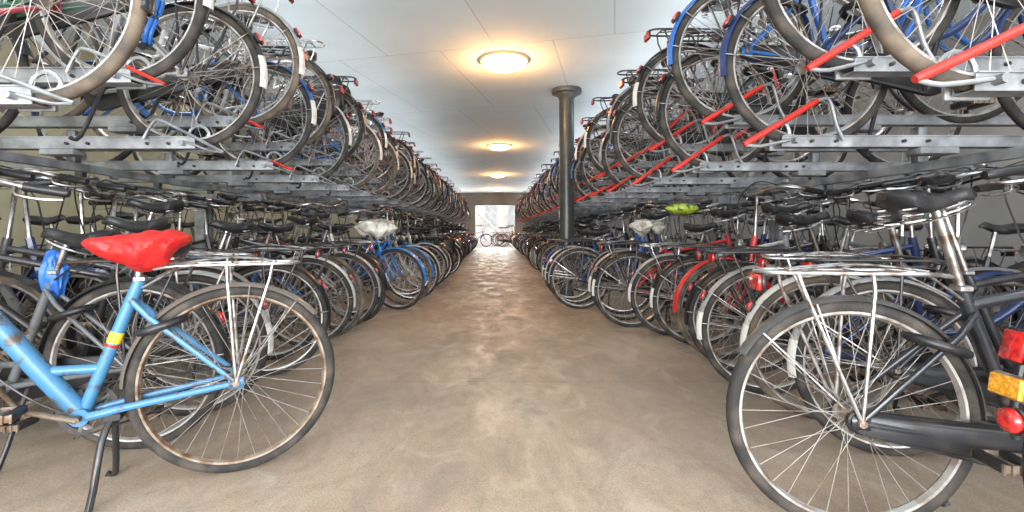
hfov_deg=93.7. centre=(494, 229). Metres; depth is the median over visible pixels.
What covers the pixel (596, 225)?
bicycle
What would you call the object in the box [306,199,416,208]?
tray
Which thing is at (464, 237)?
bicycle
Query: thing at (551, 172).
bicycle
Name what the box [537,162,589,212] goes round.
bicycle
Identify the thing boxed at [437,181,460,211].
bicycle
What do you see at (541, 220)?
bicycle
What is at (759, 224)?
bicycle
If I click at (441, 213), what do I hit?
tray
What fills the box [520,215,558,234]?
bicycle rack
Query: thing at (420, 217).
bicycle
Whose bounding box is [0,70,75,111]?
tray
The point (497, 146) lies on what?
ceiling lamp
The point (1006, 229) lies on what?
bicycle
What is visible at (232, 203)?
bicycle
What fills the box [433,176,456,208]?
bicycle
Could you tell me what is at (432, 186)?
bicycle
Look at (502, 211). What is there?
wall
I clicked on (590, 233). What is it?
bicycle
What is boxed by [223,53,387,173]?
bicycle
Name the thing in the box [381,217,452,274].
bicycle
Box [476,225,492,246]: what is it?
bicycle
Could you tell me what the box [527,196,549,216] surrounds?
bicycle
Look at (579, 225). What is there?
bicycle
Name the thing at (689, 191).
tray
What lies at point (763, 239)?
bicycle
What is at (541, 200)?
bicycle
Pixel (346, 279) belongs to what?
bicycle
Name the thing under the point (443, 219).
bicycle
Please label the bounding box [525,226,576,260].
bicycle
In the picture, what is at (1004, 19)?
bicycle
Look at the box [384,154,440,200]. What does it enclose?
bicycle
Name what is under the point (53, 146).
tray
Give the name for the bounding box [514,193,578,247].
wall
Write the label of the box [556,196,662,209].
tray
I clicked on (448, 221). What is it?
bicycle
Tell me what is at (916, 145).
tray
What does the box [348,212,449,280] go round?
bicycle
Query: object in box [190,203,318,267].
bicycle
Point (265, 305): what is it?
light
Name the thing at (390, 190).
tray
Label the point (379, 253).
bicycle
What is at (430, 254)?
bicycle
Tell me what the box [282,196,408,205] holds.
tray
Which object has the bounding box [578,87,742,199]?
bicycle
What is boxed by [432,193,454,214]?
bicycle
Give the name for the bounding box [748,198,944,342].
bicycle
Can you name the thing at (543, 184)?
bicycle
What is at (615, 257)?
bicycle
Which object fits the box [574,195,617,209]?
tray
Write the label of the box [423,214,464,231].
bicycle rack
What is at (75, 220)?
bicycle
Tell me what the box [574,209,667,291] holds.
bicycle
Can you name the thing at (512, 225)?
bicycle
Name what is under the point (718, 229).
bicycle
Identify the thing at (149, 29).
lock
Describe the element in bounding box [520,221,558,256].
bicycle
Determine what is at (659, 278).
bicycle
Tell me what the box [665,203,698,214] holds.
saddle cover
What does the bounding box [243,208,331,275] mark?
bicycle
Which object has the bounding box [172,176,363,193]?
tray
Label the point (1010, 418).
bicycle
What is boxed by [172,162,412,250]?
bicycle rack
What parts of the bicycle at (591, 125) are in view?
frame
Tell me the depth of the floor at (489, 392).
2.11 m
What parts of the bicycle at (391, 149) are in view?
frame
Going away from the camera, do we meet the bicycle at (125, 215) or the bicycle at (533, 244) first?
the bicycle at (125, 215)
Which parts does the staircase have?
handrail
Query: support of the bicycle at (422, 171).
on the bicycle rack at (406, 208)
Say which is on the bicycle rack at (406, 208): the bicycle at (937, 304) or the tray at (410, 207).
the tray at (410, 207)
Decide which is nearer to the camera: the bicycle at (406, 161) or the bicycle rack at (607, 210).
the bicycle at (406, 161)
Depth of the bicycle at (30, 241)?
2.58 m
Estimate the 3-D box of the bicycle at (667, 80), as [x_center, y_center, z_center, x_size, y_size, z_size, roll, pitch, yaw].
[1.853,-0.961,2.812,1.820,1.229,0.641,0,2,-1]
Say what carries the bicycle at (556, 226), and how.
on the floor at (489, 392)
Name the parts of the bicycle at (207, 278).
brake lever, frame, seat post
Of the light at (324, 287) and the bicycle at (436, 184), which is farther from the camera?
the bicycle at (436, 184)
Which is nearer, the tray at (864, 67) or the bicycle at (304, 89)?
the tray at (864, 67)
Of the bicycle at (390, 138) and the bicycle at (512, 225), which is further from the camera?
the bicycle at (512, 225)
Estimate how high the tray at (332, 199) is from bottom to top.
0.162 m
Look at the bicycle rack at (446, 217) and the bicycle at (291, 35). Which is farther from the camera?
the bicycle rack at (446, 217)
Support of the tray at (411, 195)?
on the bicycle rack at (406, 208)
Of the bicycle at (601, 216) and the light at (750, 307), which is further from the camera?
the bicycle at (601, 216)
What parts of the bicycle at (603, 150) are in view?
frame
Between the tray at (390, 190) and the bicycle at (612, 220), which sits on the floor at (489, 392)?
the bicycle at (612, 220)
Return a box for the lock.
[130,0,164,49]
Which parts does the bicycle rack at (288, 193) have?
post, cantilever arm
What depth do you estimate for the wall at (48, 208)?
4.91 m
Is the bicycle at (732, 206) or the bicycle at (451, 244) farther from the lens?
the bicycle at (451, 244)
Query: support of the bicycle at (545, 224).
on the floor at (489, 392)
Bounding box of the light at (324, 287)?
[322,283,327,290]
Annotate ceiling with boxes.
[54,0,998,192]
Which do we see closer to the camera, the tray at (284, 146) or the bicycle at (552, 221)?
the tray at (284, 146)
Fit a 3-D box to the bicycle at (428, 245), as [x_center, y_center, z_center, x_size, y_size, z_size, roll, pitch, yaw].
[-1.617,0.299,7.222,1.745,1.202,0.645,0,0,15]
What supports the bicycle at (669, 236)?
on the floor at (489, 392)
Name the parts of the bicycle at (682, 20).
frame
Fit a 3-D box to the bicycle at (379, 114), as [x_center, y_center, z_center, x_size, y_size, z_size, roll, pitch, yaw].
[-2.027,-1.173,6.699,1.833,1.195,0.642,0,-1,-1]
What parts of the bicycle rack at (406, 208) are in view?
cantilever arm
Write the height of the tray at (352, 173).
0.340 m
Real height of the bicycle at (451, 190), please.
1.224 m
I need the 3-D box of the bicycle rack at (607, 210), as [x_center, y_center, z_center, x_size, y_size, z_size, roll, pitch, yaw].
[1.963,0.078,9.010,1.895,1.644,3.200,0,0,0]
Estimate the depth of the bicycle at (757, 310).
2.22 m
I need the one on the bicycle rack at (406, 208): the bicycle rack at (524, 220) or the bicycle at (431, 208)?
the bicycle at (431, 208)
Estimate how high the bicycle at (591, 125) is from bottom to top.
1.252 m
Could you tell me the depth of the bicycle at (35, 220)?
3.41 m
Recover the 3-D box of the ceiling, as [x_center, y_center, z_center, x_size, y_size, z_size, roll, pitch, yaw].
[0.000,-2.000,10.350,9.000,0.200,28.700,0,0,0]
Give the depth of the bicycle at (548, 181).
8.81 m
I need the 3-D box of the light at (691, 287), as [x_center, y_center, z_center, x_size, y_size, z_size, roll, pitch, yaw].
[1.250,0.368,3.067,0.040,0.050,0.040,0,3,14]
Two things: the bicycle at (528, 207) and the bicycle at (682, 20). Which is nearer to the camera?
the bicycle at (682, 20)
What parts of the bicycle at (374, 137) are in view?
frame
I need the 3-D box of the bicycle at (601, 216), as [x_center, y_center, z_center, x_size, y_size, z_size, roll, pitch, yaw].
[1.696,0.308,7.394,1.833,1.195,0.642,0,-1,-10]
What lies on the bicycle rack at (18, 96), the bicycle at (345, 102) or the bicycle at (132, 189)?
the bicycle at (345, 102)
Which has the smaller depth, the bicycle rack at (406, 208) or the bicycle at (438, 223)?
the bicycle rack at (406, 208)
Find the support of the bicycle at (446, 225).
on the floor at (489, 392)
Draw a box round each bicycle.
[0,0,155,104]
[0,0,213,82]
[0,0,267,147]
[0,0,304,126]
[0,165,273,438]
[0,168,230,470]
[0,174,146,392]
[0,176,173,344]
[0,178,334,511]
[0,179,269,402]
[0,271,76,409]
[5,174,330,381]
[5,200,195,348]
[21,192,236,344]
[30,14,316,166]
[60,176,322,369]
[80,2,335,145]
[92,192,355,348]
[93,197,273,307]
[128,25,351,179]
[155,200,289,286]
[160,202,289,313]
[161,24,365,161]
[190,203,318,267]
[192,206,297,283]
[197,76,382,189]
[202,207,364,338]
[214,207,315,274]
[217,189,380,334]
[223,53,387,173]
[226,202,387,315]
[231,198,387,321]
[240,82,398,195]
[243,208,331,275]
[249,79,397,181]
[278,139,412,199]
[283,205,426,309]
[288,112,415,187]
[295,127,415,202]
[298,210,440,299]
[303,203,433,304]
[308,207,433,295]
[313,207,434,292]
[331,128,419,189]
[340,215,453,285]
[343,132,428,195]
[345,211,448,289]
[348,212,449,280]
[352,133,428,205]
[358,212,445,287]
[359,144,434,207]
[366,141,435,198]
[371,216,451,277]
[372,155,439,209]
[372,218,442,280]
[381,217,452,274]
[383,215,461,276]
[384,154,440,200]
[388,155,439,211]
[394,219,457,269]
[395,174,448,204]
[399,219,463,268]
[400,215,461,270]
[401,168,444,210]
[404,216,458,266]
[404,217,456,265]
[405,219,466,252]
[407,217,464,263]
[407,219,459,263]
[412,159,443,201]
[413,219,465,258]
[414,219,461,255]
[419,176,450,213]
[423,186,452,214]
[424,224,468,257]
[426,221,466,253]
[431,227,470,255]
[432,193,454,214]
[433,172,453,207]
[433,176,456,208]
[433,177,450,205]
[434,223,467,255]
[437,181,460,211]
[439,199,460,216]
[450,203,463,217]
[454,228,472,253]
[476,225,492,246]
[490,225,513,245]
[492,226,513,244]
[495,225,513,245]
[497,227,512,246]
[513,225,544,247]
[516,221,553,251]
[517,222,554,254]
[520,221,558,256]
[521,191,528,213]
[521,202,537,218]
[521,223,555,255]
[523,220,550,256]
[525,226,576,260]
[526,218,574,257]
[526,223,578,254]
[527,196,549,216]
[527,219,589,269]
[529,181,549,208]
[529,194,555,217]
[529,223,584,249]
[529,223,586,265]
[530,183,558,215]
[531,177,549,207]
[533,155,587,204]
[534,215,600,272]
[535,214,603,274]
[535,214,626,275]
[537,154,601,203]
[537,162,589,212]
[538,167,594,203]
[539,219,628,283]
[540,160,601,211]
[540,225,605,270]
[541,151,615,212]
[542,205,683,299]
[544,216,627,278]
[545,203,687,303]
[547,141,643,196]
[548,144,625,210]
[548,202,694,308]
[549,126,629,193]
[549,213,639,285]
[552,212,635,287]
[552,213,630,275]
[554,124,673,191]
[556,127,681,206]
[556,144,669,208]
[571,108,710,203]
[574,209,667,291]
[575,94,729,182]
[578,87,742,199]
[584,46,758,174]
[587,201,767,318]
[588,203,766,322]
[592,200,795,326]
[599,63,799,194]
[607,9,829,163]
[610,18,846,185]
[628,190,808,335]
[632,0,903,154]
[636,213,759,290]
[643,211,748,293]
[650,190,893,344]
[655,0,968,173]
[662,207,794,294]
[667,0,1023,130]
[667,205,811,278]
[673,179,941,358]
[683,205,834,315]
[684,173,1018,372]
[696,167,1023,393]
[706,212,854,321]
[718,0,1023,155]
[723,208,893,330]
[726,164,1023,511]
[740,160,1023,420]
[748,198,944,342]
[763,0,1023,91]
[770,183,1023,354]
[787,177,1023,455]
[819,174,1023,375]
[851,167,1013,397]
[858,0,1023,90]
[922,177,1023,423]
[988,327,1023,483]
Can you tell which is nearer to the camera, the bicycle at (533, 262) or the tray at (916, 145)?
the tray at (916, 145)
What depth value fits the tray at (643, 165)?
3.99 m
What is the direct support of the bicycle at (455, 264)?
on the floor at (489, 392)
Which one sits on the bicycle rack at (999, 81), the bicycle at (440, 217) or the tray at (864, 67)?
the tray at (864, 67)
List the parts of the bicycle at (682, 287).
frame, brake lever, seat post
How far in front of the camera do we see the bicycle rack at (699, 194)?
4.81 m
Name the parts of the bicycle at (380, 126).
frame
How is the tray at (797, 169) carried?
on the bicycle rack at (999, 81)
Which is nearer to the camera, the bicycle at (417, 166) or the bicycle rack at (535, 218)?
the bicycle at (417, 166)
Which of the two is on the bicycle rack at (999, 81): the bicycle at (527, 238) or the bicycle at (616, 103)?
the bicycle at (616, 103)
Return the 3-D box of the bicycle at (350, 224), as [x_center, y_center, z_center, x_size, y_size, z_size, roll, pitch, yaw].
[-1.755,0.282,6.689,1.753,1.236,0.644,0,0,1]
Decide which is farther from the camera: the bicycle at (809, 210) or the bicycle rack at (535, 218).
the bicycle rack at (535, 218)
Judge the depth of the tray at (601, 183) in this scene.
5.59 m
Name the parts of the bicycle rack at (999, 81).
cantilever arm, post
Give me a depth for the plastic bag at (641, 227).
4.24 m
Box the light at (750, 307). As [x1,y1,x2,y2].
[745,301,754,311]
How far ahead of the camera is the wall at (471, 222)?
24.50 m
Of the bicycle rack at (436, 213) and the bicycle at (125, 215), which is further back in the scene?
the bicycle rack at (436, 213)
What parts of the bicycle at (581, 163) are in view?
frame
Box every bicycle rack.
[0,46,351,287]
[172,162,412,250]
[306,189,435,239]
[361,204,448,233]
[398,210,458,235]
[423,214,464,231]
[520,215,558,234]
[525,212,558,223]
[531,204,607,248]
[544,195,677,285]
[574,162,813,327]
[618,6,1023,333]
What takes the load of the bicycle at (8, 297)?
on the floor at (489, 392)
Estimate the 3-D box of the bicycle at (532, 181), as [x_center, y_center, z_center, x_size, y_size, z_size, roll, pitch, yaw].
[1.826,-1.133,12.784,1.765,1.226,0.638,0,0,-14]
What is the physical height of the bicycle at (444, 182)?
1.154 m
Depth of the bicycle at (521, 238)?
16.90 m
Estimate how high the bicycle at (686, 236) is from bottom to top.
1.215 m
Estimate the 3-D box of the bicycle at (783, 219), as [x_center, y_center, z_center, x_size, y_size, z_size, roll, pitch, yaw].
[2.023,0.281,2.676,1.791,1.266,0.638,0,0,3]
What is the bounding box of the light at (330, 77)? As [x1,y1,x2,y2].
[327,74,333,80]
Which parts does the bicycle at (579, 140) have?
frame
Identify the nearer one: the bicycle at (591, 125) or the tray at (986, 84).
the tray at (986, 84)
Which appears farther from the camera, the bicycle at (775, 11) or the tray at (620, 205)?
the tray at (620, 205)
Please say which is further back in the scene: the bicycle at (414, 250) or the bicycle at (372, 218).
the bicycle at (372, 218)
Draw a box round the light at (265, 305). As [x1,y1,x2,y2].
[259,300,268,309]
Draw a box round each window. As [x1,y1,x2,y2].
[486,206,496,225]
[508,206,513,224]
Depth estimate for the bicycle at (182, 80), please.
2.30 m
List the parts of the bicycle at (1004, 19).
frame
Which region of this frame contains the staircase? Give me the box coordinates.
[476,206,511,244]
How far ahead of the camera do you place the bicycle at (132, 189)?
3.32 m
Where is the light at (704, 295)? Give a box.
[699,291,707,299]
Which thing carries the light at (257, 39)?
attached to the bicycle at (182, 80)
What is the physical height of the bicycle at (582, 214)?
1.232 m
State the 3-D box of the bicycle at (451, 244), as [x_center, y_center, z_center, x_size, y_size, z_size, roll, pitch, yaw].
[-1.513,0.308,9.146,1.783,1.218,0.648,0,0,-29]
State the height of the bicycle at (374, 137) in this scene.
1.228 m
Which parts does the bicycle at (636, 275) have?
seat post, frame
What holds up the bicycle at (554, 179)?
on the bicycle rack at (607, 210)
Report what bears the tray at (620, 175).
on the bicycle rack at (699, 194)
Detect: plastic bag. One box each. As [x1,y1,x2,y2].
[38,250,69,304]
[355,219,397,239]
[629,219,664,237]
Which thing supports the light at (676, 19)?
attached to the bicycle at (682, 20)
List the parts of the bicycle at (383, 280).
seat post, frame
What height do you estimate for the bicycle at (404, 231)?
1.228 m
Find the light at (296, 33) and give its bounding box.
[293,28,301,38]
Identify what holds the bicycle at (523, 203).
on the bicycle rack at (535, 218)
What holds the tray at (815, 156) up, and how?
on the bicycle rack at (999, 81)
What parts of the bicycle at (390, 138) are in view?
frame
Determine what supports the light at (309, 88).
attached to the bicycle at (304, 89)
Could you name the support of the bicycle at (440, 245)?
on the floor at (489, 392)
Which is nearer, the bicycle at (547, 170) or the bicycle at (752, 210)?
the bicycle at (752, 210)
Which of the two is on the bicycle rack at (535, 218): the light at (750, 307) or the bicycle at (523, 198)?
the bicycle at (523, 198)
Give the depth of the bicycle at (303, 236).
6.43 m
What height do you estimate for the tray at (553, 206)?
0.230 m
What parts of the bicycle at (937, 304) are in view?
frame, seat post, brake lever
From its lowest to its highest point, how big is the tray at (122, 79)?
0.162 m
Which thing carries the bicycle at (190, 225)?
on the floor at (489, 392)
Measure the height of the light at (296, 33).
0.050 m
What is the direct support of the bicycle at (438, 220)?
on the floor at (489, 392)
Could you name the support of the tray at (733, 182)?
on the bicycle rack at (999, 81)
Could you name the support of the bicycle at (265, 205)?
on the floor at (489, 392)
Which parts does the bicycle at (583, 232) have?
frame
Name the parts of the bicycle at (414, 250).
frame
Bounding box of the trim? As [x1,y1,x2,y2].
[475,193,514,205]
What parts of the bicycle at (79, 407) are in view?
brake lever, frame, seat post, chain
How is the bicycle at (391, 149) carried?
on the bicycle rack at (288, 193)
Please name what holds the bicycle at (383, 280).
on the floor at (489, 392)
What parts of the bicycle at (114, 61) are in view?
chain, frame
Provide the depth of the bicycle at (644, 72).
3.18 m
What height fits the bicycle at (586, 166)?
1.173 m
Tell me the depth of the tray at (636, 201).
5.99 m
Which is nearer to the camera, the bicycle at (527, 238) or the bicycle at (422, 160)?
the bicycle at (422, 160)
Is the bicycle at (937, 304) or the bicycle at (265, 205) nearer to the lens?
the bicycle at (937, 304)
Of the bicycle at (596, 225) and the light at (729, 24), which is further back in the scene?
the bicycle at (596, 225)
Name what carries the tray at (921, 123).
on the bicycle rack at (999, 81)
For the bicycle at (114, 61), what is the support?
on the bicycle rack at (18, 96)
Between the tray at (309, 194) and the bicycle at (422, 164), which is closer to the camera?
the tray at (309, 194)
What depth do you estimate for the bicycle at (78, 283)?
3.04 m
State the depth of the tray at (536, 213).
14.79 m
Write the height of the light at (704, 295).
0.050 m
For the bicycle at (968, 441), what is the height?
1.178 m
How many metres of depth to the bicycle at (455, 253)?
10.38 m
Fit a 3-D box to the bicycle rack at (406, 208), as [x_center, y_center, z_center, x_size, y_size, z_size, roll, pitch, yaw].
[-2.204,0.093,9.290,1.873,1.614,3.200,0,0,0]
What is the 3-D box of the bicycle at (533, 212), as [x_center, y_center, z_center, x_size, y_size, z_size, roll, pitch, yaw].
[1.850,-0.928,13.221,1.829,1.165,0.642,0,-1,1]
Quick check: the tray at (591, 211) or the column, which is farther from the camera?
the tray at (591, 211)
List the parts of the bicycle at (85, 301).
seat post, frame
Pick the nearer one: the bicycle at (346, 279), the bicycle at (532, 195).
the bicycle at (346, 279)
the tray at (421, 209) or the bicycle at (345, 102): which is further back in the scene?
the tray at (421, 209)
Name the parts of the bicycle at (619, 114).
frame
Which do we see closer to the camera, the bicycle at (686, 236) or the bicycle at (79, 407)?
the bicycle at (79, 407)
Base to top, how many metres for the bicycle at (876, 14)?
1.243 m
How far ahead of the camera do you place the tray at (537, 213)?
13.99 m
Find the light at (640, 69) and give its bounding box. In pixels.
[636,65,642,73]
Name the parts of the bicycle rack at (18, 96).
post, cantilever arm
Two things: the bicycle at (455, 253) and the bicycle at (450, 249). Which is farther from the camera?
the bicycle at (455, 253)
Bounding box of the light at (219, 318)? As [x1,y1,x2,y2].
[214,311,226,323]
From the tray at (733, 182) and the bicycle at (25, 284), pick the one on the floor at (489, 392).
the bicycle at (25, 284)
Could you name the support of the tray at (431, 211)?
on the bicycle rack at (436, 213)
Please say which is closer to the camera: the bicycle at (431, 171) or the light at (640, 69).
the light at (640, 69)
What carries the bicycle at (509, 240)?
on the floor at (479, 245)
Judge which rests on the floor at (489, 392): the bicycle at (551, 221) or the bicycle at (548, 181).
the bicycle at (551, 221)
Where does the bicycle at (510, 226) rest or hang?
on the floor at (479, 245)
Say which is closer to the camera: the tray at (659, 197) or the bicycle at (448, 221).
the tray at (659, 197)
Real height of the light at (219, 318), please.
0.050 m
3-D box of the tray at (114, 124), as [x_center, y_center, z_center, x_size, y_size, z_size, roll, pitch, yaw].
[-2.204,-0.627,2.699,1.872,0.163,0.118,0,0,0]
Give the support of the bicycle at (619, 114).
on the bicycle rack at (999, 81)
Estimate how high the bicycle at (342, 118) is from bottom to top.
1.208 m
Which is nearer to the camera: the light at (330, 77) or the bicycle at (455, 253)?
the light at (330, 77)
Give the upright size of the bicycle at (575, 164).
1.149 m
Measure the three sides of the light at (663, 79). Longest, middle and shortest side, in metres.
0.050 x 0.040 x 0.040 m
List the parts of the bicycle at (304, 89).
frame, seat post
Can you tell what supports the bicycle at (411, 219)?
on the floor at (489, 392)
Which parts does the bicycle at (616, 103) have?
frame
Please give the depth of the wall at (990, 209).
4.58 m
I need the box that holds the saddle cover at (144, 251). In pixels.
[81,229,191,271]
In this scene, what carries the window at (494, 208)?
in the wall at (502, 211)
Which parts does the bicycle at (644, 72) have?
seat post, frame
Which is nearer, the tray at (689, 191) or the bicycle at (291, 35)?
the bicycle at (291, 35)
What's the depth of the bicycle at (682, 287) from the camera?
3.33 m
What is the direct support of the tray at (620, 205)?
on the bicycle rack at (699, 194)
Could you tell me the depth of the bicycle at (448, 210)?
12.70 m
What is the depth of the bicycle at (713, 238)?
4.74 m
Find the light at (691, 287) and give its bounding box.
[687,283,693,291]
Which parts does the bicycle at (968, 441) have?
frame, seat post, brake lever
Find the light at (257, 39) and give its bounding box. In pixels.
[253,32,264,44]
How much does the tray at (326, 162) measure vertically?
0.164 m
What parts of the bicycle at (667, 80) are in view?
seat post, frame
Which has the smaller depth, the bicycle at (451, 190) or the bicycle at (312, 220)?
the bicycle at (312, 220)
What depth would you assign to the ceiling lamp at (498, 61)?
5.23 m
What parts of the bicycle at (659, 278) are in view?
seat post, frame, brake lever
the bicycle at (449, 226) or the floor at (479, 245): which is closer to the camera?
the bicycle at (449, 226)
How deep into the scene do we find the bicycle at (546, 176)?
10.37 m
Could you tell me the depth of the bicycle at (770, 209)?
2.96 m
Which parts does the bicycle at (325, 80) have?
frame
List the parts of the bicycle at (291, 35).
frame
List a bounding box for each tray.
[0,46,165,88]
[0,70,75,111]
[0,118,224,156]
[4,150,295,175]
[6,102,264,133]
[83,131,318,155]
[105,165,336,186]
[142,150,351,167]
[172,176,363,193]
[198,162,373,194]
[219,185,382,198]
[267,191,397,202]
[276,181,401,202]
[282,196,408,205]
[299,173,387,198]
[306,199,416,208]
[318,189,419,207]
[322,202,424,208]
[342,185,412,205]
[361,211,439,213]
[384,207,429,210]
[391,195,427,199]
[396,209,435,212]
[415,213,446,216]
[528,213,556,219]
[530,213,558,218]
[535,209,578,216]
[541,206,597,215]
[544,206,604,214]
[548,206,616,213]
[553,206,659,211]
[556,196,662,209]
[574,183,684,198]
[574,193,699,207]
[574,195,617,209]
[577,186,699,204]
[583,169,727,200]
[589,180,736,200]
[597,162,785,196]
[607,169,813,195]
[618,143,845,189]
[632,155,884,188]
[649,119,917,179]
[671,134,996,176]
[700,83,1018,163]
[742,97,1023,155]
[805,6,1023,79]
[911,23,1023,100]
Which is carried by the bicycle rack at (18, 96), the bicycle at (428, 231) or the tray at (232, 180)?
the tray at (232, 180)
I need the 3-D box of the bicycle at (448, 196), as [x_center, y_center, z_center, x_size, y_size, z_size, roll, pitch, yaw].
[-2.007,-1.008,11.928,1.742,1.234,0.644,0,0,18]
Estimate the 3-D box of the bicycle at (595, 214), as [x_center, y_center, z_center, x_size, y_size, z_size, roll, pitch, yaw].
[1.685,0.303,9.450,1.741,1.227,0.644,0,0,-21]
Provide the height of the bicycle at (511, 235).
1.195 m
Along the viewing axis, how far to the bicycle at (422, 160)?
10.67 m
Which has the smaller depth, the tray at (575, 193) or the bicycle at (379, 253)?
the bicycle at (379, 253)
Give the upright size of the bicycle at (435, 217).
1.215 m
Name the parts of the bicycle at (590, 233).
frame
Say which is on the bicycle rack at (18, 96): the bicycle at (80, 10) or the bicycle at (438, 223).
the bicycle at (80, 10)
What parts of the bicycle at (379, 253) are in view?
frame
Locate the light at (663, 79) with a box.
[658,74,666,83]
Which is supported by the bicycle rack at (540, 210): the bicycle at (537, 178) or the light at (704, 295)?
the bicycle at (537, 178)
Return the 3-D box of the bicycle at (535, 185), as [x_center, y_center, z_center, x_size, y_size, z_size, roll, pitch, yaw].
[1.799,-1.126,11.212,1.793,1.209,0.650,0,0,-10]
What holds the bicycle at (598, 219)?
on the floor at (489, 392)
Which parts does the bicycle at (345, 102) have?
frame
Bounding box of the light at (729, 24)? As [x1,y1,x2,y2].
[722,15,734,29]
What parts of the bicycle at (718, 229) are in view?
frame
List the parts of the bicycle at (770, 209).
seat post, frame, brake lever, brake lever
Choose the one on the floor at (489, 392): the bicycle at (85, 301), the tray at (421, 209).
the bicycle at (85, 301)
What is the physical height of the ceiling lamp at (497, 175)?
0.103 m
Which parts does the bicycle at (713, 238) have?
seat post, frame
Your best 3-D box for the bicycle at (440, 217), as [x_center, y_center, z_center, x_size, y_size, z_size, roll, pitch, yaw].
[-1.643,0.298,11.730,1.746,1.237,0.644,0,0,-33]
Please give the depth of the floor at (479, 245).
27.99 m
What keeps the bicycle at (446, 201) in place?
on the bicycle rack at (436, 213)
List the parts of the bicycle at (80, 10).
frame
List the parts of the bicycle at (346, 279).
brake lever, brake lever, frame, seat post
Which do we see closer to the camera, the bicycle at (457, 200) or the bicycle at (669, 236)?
the bicycle at (669, 236)
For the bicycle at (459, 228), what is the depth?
16.77 m
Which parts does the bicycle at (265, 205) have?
frame, seat post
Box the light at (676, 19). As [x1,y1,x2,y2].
[671,11,680,23]
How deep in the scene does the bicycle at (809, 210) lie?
4.24 m
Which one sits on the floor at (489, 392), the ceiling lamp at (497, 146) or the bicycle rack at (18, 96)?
the bicycle rack at (18, 96)
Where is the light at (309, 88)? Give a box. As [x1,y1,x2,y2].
[306,83,313,91]
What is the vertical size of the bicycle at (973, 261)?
1.222 m
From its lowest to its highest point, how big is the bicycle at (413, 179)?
1.215 m
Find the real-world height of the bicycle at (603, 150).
1.232 m
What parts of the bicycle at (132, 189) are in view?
seat post, frame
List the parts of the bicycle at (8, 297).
brake lever, frame, seat post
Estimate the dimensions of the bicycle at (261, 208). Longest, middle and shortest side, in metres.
1.833 x 1.215 x 0.642 m
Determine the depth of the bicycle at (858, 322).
2.56 m
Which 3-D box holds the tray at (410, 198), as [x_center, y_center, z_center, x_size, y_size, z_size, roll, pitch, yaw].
[-2.204,-0.535,9.093,1.873,0.317,0.104,0,0,0]
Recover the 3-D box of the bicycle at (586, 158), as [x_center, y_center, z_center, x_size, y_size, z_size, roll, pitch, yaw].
[1.773,-0.948,6.856,1.738,1.226,0.644,0,0,-19]
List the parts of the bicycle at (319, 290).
brake lever, frame, seat post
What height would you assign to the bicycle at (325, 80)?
1.141 m
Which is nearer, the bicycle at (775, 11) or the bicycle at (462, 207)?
the bicycle at (775, 11)
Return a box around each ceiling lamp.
[479,51,528,72]
[487,143,511,150]
[490,173,505,177]
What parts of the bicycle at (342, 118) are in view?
frame, seat post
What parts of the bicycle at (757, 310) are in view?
seat post, frame, brake lever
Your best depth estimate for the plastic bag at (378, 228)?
4.02 m
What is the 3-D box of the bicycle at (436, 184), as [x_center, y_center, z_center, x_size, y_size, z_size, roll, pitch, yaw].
[-2.011,-0.993,9.508,1.764,1.228,0.637,0,0,-16]
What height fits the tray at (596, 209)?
0.231 m
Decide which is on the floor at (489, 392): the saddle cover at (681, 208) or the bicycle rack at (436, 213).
the bicycle rack at (436, 213)
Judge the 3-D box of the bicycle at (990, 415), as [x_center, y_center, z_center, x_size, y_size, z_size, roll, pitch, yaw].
[2.920,0.308,2.212,1.833,1.195,0.642,0,-2,3]
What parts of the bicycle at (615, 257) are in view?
seat post, frame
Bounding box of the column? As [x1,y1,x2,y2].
[551,85,581,295]
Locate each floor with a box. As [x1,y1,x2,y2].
[0,248,1023,511]
[476,241,513,247]
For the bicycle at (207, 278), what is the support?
on the floor at (489, 392)
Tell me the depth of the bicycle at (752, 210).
5.47 m
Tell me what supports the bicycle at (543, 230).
on the floor at (489, 392)
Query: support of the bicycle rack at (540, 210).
on the floor at (489, 392)
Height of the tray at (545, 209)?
0.236 m
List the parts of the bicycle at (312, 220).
frame, seat post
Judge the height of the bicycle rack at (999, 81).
1.634 m
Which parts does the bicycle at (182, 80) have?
frame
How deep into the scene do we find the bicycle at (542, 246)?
8.98 m
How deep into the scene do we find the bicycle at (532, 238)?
12.26 m
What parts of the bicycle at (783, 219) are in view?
seat post, frame, brake lever, brake lever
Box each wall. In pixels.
[0,36,409,321]
[411,193,475,247]
[476,206,513,240]
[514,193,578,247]
[591,7,1023,334]
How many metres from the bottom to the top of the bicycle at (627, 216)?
1.164 m
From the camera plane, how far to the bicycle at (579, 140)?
5.62 m
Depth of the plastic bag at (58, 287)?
1.93 m
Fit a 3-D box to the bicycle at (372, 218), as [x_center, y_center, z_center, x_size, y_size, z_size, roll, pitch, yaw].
[-1.783,0.298,8.636,1.833,1.215,0.642,0,0,-5]
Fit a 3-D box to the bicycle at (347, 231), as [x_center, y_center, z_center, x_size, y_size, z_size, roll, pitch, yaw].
[-1.734,0.303,6.418,1.739,1.226,0.644,0,0,-32]
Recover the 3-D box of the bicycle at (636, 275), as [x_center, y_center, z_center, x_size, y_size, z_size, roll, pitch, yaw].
[2.009,0.269,3.960,1.754,1.274,0.618,0,0,3]
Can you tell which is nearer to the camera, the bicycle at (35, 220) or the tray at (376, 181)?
the bicycle at (35, 220)
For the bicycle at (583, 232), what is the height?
1.250 m
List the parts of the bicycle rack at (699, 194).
cantilever arm, cantilever arm, post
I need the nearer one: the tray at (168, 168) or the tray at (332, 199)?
the tray at (168, 168)
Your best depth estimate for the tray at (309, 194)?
5.47 m
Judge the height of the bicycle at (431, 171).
1.125 m
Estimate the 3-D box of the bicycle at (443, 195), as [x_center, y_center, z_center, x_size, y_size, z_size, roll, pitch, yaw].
[-2.078,-0.978,11.120,1.739,1.174,0.644,0,0,17]
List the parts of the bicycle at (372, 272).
frame, seat post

